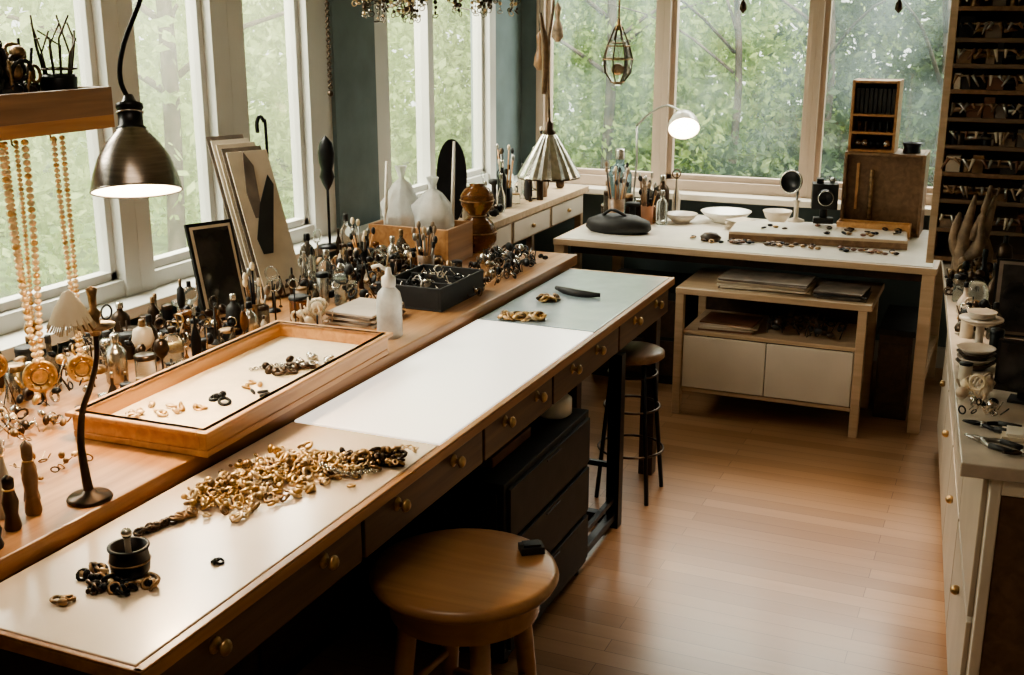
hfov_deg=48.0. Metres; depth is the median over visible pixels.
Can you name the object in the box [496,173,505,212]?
perfume bottle
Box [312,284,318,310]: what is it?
glass bottle
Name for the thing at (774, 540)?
floor
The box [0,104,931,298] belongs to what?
ground
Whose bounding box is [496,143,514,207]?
brushes
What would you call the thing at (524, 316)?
bracelet
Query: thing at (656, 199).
jar
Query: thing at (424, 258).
cup
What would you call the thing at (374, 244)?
thread spool
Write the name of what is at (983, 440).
pliers
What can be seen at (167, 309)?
jar
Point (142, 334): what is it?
perfume bottle
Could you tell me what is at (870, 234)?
ring assortment
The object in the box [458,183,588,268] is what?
desk
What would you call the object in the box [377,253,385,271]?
jar
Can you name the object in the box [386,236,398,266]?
glass bottle
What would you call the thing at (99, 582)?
rings
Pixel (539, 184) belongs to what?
jar
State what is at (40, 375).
necklace
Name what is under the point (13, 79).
pile
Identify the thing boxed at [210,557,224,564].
earring
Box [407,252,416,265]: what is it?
jar
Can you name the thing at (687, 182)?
window
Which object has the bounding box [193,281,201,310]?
perfume bottle
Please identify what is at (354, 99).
wall
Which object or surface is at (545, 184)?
cup
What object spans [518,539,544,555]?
box
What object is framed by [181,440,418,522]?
pile of beads
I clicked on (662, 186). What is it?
glass bottle
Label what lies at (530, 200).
goblet
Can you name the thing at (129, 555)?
mortar
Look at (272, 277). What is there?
stand
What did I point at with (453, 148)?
brush
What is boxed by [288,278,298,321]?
stand
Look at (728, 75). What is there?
tree
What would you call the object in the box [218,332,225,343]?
glass bottle
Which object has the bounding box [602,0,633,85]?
hanging lantern
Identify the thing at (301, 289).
jar
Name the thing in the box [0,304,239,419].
jewelry findings
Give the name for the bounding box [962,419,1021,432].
pliers
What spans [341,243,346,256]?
jar
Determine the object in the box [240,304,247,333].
bottle
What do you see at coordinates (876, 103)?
organizer
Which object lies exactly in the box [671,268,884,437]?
base cabinet
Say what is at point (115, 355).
glass bottle
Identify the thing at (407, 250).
goblet
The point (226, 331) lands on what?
jar
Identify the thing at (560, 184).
perfume bottle
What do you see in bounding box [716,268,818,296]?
paper stack
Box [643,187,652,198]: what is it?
goblet
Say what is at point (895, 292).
wall
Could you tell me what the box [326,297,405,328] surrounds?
stack
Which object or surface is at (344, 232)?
glass bottle
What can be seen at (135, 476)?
workbench
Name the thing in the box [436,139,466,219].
oval mirror
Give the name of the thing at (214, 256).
picture frame
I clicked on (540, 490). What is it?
storage cabinet
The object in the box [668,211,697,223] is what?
shallow bowl
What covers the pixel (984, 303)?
jewelry findings
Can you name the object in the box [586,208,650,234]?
pouch
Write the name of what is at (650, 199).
glass bottle
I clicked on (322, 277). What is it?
jar
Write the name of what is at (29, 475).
handle
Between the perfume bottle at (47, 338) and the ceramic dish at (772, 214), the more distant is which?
the ceramic dish at (772, 214)
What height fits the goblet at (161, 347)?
0.121 m
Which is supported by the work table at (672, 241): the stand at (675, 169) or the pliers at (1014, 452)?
the stand at (675, 169)
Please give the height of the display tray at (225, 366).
0.068 m
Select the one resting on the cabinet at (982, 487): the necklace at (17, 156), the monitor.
the monitor
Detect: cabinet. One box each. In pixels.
[368,407,589,663]
[592,268,698,383]
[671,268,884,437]
[840,149,930,237]
[937,260,1023,674]
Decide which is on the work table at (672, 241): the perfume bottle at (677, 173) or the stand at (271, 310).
the perfume bottle at (677, 173)
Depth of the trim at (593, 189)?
6.55 m
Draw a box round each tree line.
[0,0,772,235]
[553,0,942,174]
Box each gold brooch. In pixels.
[49,594,76,605]
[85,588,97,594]
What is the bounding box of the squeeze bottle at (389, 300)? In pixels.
[371,263,402,339]
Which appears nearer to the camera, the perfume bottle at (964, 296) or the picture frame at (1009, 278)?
the picture frame at (1009, 278)
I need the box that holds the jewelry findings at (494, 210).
[462,200,502,217]
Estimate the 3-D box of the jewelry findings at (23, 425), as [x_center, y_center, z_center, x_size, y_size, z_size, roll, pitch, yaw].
[-1.264,0.218,2.876,0.220,0.054,0.270,7,17,23]
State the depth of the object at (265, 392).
3.10 m
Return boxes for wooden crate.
[369,219,472,265]
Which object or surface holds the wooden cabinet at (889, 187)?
on the work table at (672, 241)
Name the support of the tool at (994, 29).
in the tool rack
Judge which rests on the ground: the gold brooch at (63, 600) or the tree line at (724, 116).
the tree line at (724, 116)
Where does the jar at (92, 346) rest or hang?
on the workbench at (135, 476)
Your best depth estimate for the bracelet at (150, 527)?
2.44 m
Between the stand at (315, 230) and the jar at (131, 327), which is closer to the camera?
the jar at (131, 327)
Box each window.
[0,0,141,334]
[116,0,233,291]
[226,0,336,243]
[374,0,495,217]
[536,0,664,188]
[659,0,819,197]
[806,0,932,204]
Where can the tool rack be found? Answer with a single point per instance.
(947, 204)
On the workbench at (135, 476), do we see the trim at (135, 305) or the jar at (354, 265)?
the jar at (354, 265)
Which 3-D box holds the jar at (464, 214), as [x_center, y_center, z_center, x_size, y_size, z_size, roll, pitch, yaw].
[-0.218,-0.631,5.640,0.053,0.109,0.054,7,17,23]
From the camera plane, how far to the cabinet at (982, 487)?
2.79 m
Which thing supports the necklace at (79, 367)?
hanging from the display shelf at (84, 108)
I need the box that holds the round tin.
[902,142,922,153]
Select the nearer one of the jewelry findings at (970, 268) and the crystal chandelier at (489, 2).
the jewelry findings at (970, 268)
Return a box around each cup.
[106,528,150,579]
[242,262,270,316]
[349,217,374,263]
[411,221,437,265]
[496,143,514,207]
[532,126,547,196]
[605,161,629,212]
[638,173,657,224]
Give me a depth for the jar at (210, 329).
3.72 m
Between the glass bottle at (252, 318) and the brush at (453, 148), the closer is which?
the glass bottle at (252, 318)
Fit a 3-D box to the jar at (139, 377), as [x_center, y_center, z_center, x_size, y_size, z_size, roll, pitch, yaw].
[-1.022,0.135,3.181,0.032,0.053,0.032,7,17,23]
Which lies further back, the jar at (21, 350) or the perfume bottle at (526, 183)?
the perfume bottle at (526, 183)
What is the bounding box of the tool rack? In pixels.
[926,0,1023,263]
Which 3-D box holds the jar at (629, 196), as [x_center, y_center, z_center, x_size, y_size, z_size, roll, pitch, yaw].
[0.651,-0.728,6.397,0.045,0.145,0.045,7,17,23]
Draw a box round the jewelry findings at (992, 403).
[958,396,1008,415]
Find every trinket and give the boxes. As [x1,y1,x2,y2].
[125,401,179,417]
[161,401,207,413]
[241,380,262,388]
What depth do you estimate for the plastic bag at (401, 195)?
4.91 m
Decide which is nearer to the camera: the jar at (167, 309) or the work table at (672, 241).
the jar at (167, 309)
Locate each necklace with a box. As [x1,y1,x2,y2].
[0,139,57,391]
[0,354,7,376]
[3,140,37,335]
[50,135,93,382]
[262,355,316,375]
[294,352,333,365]
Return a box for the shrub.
[674,0,950,186]
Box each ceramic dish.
[701,207,751,223]
[763,208,792,222]
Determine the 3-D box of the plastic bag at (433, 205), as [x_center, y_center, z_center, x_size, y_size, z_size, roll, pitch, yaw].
[-0.337,-0.518,4.924,0.186,0.340,0.177,7,17,23]
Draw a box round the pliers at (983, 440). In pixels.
[964,433,1022,451]
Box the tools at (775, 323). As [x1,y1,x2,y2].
[767,310,848,339]
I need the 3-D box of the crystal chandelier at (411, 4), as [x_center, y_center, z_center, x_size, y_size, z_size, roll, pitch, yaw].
[-0.478,-1.732,4.767,0.342,0.837,0.261,7,17,23]
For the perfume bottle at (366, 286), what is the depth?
4.40 m
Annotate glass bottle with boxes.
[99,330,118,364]
[104,333,128,384]
[111,301,130,331]
[145,314,159,360]
[147,296,159,331]
[163,326,184,364]
[177,279,185,328]
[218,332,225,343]
[226,293,242,334]
[229,327,235,340]
[243,301,257,334]
[244,297,254,312]
[261,315,266,326]
[298,244,308,278]
[300,233,314,256]
[301,251,307,278]
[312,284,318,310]
[317,249,335,291]
[336,228,341,257]
[338,244,343,259]
[339,213,351,243]
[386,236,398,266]
[396,229,406,253]
[497,160,506,206]
[507,164,513,192]
[518,163,524,198]
[608,148,631,197]
[649,198,655,223]
[656,190,667,224]
[657,175,669,210]
[986,302,1002,339]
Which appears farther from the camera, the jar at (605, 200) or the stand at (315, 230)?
the jar at (605, 200)
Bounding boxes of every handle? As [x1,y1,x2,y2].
[0,438,8,518]
[20,441,42,515]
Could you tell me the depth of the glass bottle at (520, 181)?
6.28 m
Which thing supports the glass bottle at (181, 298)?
on the workbench at (135, 476)
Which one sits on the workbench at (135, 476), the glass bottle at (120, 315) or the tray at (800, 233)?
the glass bottle at (120, 315)
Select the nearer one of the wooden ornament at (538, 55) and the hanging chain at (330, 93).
the hanging chain at (330, 93)
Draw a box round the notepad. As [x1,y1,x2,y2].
[1001,425,1023,442]
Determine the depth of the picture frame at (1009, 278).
3.68 m
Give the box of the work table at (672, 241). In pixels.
[553,214,943,433]
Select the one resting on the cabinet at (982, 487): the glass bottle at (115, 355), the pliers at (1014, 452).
the pliers at (1014, 452)
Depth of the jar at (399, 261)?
4.51 m
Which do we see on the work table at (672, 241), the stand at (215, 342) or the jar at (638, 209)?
the jar at (638, 209)
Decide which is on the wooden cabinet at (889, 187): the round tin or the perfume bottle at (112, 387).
the round tin
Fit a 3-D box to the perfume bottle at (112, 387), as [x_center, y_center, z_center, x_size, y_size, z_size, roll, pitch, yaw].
[-1.069,0.139,3.081,0.031,0.098,0.030,7,17,23]
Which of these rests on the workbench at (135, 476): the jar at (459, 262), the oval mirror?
the jar at (459, 262)
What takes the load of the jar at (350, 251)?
on the workbench at (135, 476)
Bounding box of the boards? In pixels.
[205,134,300,298]
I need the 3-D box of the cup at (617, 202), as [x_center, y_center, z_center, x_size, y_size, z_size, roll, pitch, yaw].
[0.567,-0.784,6.227,0.133,0.345,0.134,7,17,23]
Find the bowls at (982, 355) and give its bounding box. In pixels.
[955,342,996,370]
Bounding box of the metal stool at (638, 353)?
[594,341,664,505]
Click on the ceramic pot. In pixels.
(562, 408)
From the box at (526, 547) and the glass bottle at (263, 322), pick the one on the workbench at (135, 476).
the glass bottle at (263, 322)
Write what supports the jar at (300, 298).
on the workbench at (135, 476)
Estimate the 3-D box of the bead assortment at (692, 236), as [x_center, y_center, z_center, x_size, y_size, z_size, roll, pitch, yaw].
[1.003,-0.495,5.803,0.232,0.019,0.126,7,17,23]
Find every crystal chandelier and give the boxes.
[352,0,438,23]
[446,0,520,17]
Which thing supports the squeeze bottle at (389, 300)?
on the workbench at (135, 476)
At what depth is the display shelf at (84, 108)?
2.99 m
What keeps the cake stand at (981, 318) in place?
on the cabinet at (982, 487)
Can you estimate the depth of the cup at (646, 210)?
6.23 m
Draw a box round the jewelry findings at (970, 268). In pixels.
[943,256,992,294]
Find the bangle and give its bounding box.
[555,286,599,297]
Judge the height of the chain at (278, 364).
0.010 m
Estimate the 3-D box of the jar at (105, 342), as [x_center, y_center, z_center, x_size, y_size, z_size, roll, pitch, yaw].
[-1.198,0.050,3.409,0.037,0.093,0.037,7,17,23]
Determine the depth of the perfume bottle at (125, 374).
3.19 m
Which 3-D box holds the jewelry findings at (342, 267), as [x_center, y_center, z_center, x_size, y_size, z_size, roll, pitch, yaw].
[-0.552,-0.279,4.478,0.475,0.147,0.735,7,17,23]
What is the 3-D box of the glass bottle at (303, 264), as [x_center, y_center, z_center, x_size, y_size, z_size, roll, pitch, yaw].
[-0.783,-0.245,4.332,0.025,0.162,0.024,7,17,23]
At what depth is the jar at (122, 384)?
3.15 m
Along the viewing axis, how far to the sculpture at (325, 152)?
4.78 m
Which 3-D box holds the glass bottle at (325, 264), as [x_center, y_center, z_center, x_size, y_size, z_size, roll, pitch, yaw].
[-0.701,-0.250,4.345,0.067,0.166,0.066,7,17,23]
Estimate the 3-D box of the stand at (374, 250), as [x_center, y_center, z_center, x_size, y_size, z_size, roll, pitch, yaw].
[-0.524,-0.279,4.499,0.057,0.138,0.055,7,17,23]
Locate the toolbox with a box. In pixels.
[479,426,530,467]
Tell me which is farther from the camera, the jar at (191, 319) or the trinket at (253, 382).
the jar at (191, 319)
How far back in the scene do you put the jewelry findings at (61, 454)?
2.67 m
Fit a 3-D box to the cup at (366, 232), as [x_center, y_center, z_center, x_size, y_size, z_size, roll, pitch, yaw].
[-0.612,-0.379,4.699,0.100,0.222,0.105,7,17,23]
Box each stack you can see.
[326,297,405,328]
[698,311,762,334]
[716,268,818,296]
[812,281,871,302]
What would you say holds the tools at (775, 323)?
in the base cabinet at (787, 367)
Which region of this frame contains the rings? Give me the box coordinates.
[75,562,160,595]
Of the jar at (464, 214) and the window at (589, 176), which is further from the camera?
the window at (589, 176)
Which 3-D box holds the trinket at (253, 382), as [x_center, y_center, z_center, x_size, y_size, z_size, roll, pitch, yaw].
[-0.725,0.129,3.178,0.059,0.018,0.059,-10,19,-32]
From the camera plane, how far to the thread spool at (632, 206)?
6.28 m
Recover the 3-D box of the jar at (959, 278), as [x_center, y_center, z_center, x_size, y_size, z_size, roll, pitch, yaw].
[1.617,-0.179,4.155,0.046,0.100,0.046,7,17,23]
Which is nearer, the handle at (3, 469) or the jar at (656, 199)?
the handle at (3, 469)
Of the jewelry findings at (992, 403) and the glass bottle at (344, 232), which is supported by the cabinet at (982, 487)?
the jewelry findings at (992, 403)
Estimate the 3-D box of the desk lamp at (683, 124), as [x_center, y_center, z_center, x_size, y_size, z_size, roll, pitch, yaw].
[0.798,-0.967,6.344,0.163,0.635,0.595,-9,18,-30]
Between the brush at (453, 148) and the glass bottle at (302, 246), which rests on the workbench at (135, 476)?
the glass bottle at (302, 246)
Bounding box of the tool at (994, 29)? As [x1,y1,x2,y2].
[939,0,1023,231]
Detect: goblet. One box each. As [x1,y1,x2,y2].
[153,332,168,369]
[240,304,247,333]
[276,275,282,307]
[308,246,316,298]
[403,246,409,259]
[528,181,531,201]
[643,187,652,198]
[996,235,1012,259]
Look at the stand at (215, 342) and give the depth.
3.67 m
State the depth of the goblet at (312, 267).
4.22 m
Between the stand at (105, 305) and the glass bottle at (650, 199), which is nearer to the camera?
the stand at (105, 305)
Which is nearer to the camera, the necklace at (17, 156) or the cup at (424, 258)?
the necklace at (17, 156)
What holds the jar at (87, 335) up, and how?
on the workbench at (135, 476)
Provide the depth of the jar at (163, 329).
3.67 m
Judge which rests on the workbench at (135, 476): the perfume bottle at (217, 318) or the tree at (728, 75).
the perfume bottle at (217, 318)
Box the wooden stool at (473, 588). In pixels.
[369,528,558,674]
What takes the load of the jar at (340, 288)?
on the workbench at (135, 476)
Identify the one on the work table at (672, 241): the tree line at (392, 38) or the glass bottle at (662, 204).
the glass bottle at (662, 204)
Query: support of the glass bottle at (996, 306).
on the cabinet at (982, 487)
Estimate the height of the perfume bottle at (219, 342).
0.096 m
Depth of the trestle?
4.32 m
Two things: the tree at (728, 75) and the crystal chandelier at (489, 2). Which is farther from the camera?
the tree at (728, 75)
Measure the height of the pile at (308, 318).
0.096 m
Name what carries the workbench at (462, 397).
on the floor
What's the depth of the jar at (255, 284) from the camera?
4.10 m
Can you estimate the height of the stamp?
0.045 m
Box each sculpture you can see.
[317,136,336,249]
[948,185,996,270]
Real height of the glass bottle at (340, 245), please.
0.153 m
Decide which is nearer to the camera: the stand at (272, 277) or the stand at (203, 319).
the stand at (203, 319)
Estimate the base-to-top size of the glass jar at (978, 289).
0.112 m
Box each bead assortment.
[690,235,735,242]
[729,239,899,254]
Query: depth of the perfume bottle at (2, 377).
3.24 m
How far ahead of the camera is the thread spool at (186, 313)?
3.72 m
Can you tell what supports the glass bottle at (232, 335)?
on the workbench at (135, 476)
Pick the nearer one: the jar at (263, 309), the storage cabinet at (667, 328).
the jar at (263, 309)
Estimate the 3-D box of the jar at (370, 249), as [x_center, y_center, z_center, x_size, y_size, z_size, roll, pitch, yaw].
[-0.575,-0.315,4.693,0.033,0.101,0.033,7,17,23]
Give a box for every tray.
[65,320,392,457]
[728,221,907,249]
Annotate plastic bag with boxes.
[380,165,417,226]
[411,176,454,229]
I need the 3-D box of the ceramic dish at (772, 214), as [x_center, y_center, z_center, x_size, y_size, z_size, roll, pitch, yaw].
[1.452,-0.660,6.293,0.160,0.070,0.160,7,17,23]
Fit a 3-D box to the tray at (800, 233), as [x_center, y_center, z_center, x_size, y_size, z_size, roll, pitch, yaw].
[1.557,-0.525,5.853,0.860,0.048,0.340,5,16,17]
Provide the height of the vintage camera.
0.241 m
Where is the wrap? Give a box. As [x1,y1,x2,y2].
[724,217,753,229]
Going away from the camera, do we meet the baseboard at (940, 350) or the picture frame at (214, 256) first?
the picture frame at (214, 256)
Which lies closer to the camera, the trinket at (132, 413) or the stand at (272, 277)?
the trinket at (132, 413)
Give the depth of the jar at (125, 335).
3.51 m
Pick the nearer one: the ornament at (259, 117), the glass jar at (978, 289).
the glass jar at (978, 289)
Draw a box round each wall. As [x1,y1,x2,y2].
[7,0,521,361]
[521,0,946,346]
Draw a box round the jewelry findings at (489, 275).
[467,263,519,297]
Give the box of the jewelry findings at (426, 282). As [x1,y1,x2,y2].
[400,264,470,288]
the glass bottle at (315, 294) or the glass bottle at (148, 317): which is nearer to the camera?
the glass bottle at (148, 317)
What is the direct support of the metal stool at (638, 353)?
on the floor
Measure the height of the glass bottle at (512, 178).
0.170 m
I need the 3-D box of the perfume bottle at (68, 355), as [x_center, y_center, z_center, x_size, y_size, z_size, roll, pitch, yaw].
[-1.322,0.062,3.424,0.056,0.062,0.055,7,17,23]
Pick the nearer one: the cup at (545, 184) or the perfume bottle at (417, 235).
the perfume bottle at (417, 235)
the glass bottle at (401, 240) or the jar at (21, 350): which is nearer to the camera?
the jar at (21, 350)
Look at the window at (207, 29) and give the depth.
4.32 m
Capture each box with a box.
[377,264,483,311]
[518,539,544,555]
[836,218,911,240]
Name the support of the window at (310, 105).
in the wall at (354, 99)
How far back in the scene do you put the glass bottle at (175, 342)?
3.45 m
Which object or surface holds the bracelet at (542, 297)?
on the workbench at (462, 397)
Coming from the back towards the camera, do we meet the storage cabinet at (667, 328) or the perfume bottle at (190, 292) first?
the storage cabinet at (667, 328)
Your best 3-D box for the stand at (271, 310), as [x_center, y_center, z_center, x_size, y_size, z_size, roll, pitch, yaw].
[-0.848,-0.173,4.069,0.057,0.166,0.054,7,17,23]
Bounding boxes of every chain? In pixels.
[249,363,317,370]
[324,0,333,96]
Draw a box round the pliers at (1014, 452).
[1001,449,1023,456]
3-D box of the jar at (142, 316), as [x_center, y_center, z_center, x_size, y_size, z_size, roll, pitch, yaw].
[-1.214,-0.048,3.824,0.049,0.057,0.049,7,17,23]
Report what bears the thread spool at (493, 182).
on the desk at (518, 222)
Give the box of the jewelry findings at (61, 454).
[9,451,93,479]
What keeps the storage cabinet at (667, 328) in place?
on the floor
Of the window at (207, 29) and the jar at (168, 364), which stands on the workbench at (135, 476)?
the jar at (168, 364)
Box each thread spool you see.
[171,298,190,325]
[177,309,195,339]
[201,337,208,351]
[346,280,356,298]
[372,241,378,254]
[488,179,496,204]
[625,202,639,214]
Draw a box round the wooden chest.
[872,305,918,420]
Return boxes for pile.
[0,38,55,93]
[291,297,332,324]
[955,372,995,403]
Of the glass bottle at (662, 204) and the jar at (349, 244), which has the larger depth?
the glass bottle at (662, 204)
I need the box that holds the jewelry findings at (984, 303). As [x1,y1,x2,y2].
[954,296,991,331]
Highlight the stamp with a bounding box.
[700,232,721,241]
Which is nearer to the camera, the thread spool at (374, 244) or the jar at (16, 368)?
the jar at (16, 368)
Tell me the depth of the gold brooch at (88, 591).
2.16 m
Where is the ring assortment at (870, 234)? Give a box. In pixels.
[761,224,901,236]
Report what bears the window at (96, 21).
in the wall at (354, 99)
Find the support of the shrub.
on the ground
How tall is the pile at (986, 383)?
0.079 m
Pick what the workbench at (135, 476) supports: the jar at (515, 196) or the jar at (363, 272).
the jar at (363, 272)
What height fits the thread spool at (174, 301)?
0.086 m
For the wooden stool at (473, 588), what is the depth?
2.75 m
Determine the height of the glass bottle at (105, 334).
0.101 m
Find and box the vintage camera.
[811,177,838,223]
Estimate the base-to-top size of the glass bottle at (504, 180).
0.251 m
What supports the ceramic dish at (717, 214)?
on the work table at (672, 241)
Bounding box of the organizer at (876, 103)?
[848,78,903,152]
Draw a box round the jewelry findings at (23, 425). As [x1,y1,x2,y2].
[0,405,70,451]
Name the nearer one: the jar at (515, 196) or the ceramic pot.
the ceramic pot
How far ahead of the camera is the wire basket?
3.08 m
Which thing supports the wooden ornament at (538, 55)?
hanging from the ceiling
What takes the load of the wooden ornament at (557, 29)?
hanging from the ceiling
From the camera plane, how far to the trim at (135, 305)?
3.95 m
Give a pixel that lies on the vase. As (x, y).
(477, 199)
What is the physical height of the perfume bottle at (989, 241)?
0.220 m
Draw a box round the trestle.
[587,351,625,552]
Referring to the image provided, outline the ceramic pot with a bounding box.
[540,393,571,419]
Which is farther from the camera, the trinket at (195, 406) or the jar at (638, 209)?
the jar at (638, 209)
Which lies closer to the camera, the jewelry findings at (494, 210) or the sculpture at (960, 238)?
the sculpture at (960, 238)
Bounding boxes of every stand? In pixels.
[100,304,112,329]
[201,319,209,349]
[208,295,217,344]
[264,266,280,312]
[266,276,281,320]
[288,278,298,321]
[308,299,324,323]
[312,229,321,257]
[370,249,384,284]
[672,169,680,210]
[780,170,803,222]
[959,308,1003,342]
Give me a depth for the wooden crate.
4.88 m
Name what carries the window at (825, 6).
in the wall at (895, 292)
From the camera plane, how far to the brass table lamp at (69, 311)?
2.40 m
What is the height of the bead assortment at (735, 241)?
0.019 m
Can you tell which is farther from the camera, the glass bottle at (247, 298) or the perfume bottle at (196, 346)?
the glass bottle at (247, 298)
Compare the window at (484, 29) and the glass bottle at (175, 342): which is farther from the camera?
the window at (484, 29)
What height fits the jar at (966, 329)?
0.090 m
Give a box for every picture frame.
[184,219,246,323]
[992,258,1023,337]
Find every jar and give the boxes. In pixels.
[3,362,25,402]
[14,344,37,361]
[79,332,93,344]
[86,345,93,358]
[100,338,110,364]
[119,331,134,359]
[120,382,130,387]
[121,325,137,331]
[134,351,156,376]
[136,376,146,380]
[139,313,146,321]
[159,328,180,337]
[161,303,172,325]
[166,361,175,367]
[190,318,198,333]
[204,325,214,338]
[219,327,234,341]
[254,280,261,299]
[257,304,269,327]
[288,293,308,321]
[295,286,306,293]
[315,271,329,302]
[333,273,346,305]
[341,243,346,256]
[345,249,352,263]
[347,242,355,253]
[350,262,359,279]
[358,264,365,288]
[367,248,374,272]
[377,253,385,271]
[390,258,401,274]
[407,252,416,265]
[452,259,461,266]
[462,208,467,219]
[512,192,519,203]
[531,188,536,198]
[537,181,542,199]
[603,190,608,212]
[625,193,632,213]
[635,198,641,216]
[654,191,665,204]
[952,273,967,301]
[958,361,973,379]
[959,308,973,337]
[968,280,989,300]
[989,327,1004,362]
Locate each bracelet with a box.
[133,506,197,536]
[497,310,546,321]
[536,293,560,301]
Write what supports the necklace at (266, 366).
in the display tray at (225, 366)
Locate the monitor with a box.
[993,337,1023,404]
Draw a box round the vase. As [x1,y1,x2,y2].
[460,183,497,252]
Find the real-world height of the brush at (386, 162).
0.408 m
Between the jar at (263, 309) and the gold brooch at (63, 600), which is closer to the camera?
the gold brooch at (63, 600)
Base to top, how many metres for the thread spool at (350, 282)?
0.065 m
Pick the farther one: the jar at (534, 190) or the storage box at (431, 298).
the jar at (534, 190)
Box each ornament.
[255,115,268,156]
[534,11,541,69]
[551,1,563,41]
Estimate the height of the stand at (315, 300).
0.114 m
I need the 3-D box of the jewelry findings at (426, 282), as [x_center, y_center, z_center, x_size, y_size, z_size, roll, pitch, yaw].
[-0.288,-0.220,4.259,0.202,0.058,0.284,5,17,19]
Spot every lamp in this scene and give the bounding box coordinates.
[46,286,115,507]
[89,0,182,198]
[517,0,580,181]
[633,104,699,199]
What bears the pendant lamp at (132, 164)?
hanging from the ceiling
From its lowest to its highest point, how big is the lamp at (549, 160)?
1.573 m
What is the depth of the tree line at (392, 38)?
15.37 m
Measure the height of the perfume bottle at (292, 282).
0.167 m
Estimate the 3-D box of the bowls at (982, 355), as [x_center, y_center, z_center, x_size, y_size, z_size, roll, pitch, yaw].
[1.358,0.059,3.370,0.110,0.064,0.110,7,17,23]
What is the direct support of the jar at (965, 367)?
on the cabinet at (982, 487)
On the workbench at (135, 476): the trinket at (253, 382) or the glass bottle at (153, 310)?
the glass bottle at (153, 310)
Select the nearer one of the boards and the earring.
the earring
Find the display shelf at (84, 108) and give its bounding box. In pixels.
[0,86,114,149]
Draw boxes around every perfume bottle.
[0,350,3,387]
[44,335,60,384]
[64,348,73,362]
[107,372,116,393]
[123,371,128,381]
[131,319,154,350]
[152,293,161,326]
[184,281,196,307]
[191,307,201,356]
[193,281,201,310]
[212,303,221,332]
[217,330,221,345]
[289,267,295,293]
[364,264,369,289]
[416,234,419,247]
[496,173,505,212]
[524,180,532,199]
[556,181,563,187]
[651,172,652,189]
[672,172,679,210]
[956,282,970,313]
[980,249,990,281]
[987,238,993,262]
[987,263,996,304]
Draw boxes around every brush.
[384,161,387,224]
[451,141,454,217]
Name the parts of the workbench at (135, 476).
burnisher handle, burnisher handle, burnisher handle, wire coils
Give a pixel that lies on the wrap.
(730, 222)
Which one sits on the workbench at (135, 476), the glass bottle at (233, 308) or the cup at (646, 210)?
the glass bottle at (233, 308)
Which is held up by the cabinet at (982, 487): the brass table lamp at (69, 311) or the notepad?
the notepad
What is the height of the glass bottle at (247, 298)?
0.127 m
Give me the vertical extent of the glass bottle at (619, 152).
0.380 m
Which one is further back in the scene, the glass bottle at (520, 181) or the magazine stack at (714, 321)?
the glass bottle at (520, 181)
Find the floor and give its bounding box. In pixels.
[296,361,947,674]
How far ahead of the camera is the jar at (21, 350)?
3.30 m
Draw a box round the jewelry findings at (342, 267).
[273,243,456,301]
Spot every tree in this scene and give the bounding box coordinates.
[0,0,557,294]
[433,0,851,176]
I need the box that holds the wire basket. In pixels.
[29,15,77,90]
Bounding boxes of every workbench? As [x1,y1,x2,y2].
[0,242,576,674]
[0,268,674,674]
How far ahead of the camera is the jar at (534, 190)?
6.29 m
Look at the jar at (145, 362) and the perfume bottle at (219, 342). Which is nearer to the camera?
the jar at (145, 362)
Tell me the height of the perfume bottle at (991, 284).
0.160 m
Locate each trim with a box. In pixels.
[0,175,517,360]
[549,182,930,215]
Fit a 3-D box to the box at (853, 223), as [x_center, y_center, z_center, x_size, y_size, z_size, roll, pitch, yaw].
[1.858,-0.556,5.913,0.360,0.075,0.100,7,17,23]
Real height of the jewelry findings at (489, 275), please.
0.055 m
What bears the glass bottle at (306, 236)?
on the workbench at (135, 476)
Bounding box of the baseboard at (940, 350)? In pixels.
[873,340,945,368]
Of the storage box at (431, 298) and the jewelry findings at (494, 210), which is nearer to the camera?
the storage box at (431, 298)
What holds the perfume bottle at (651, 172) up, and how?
on the work table at (672, 241)

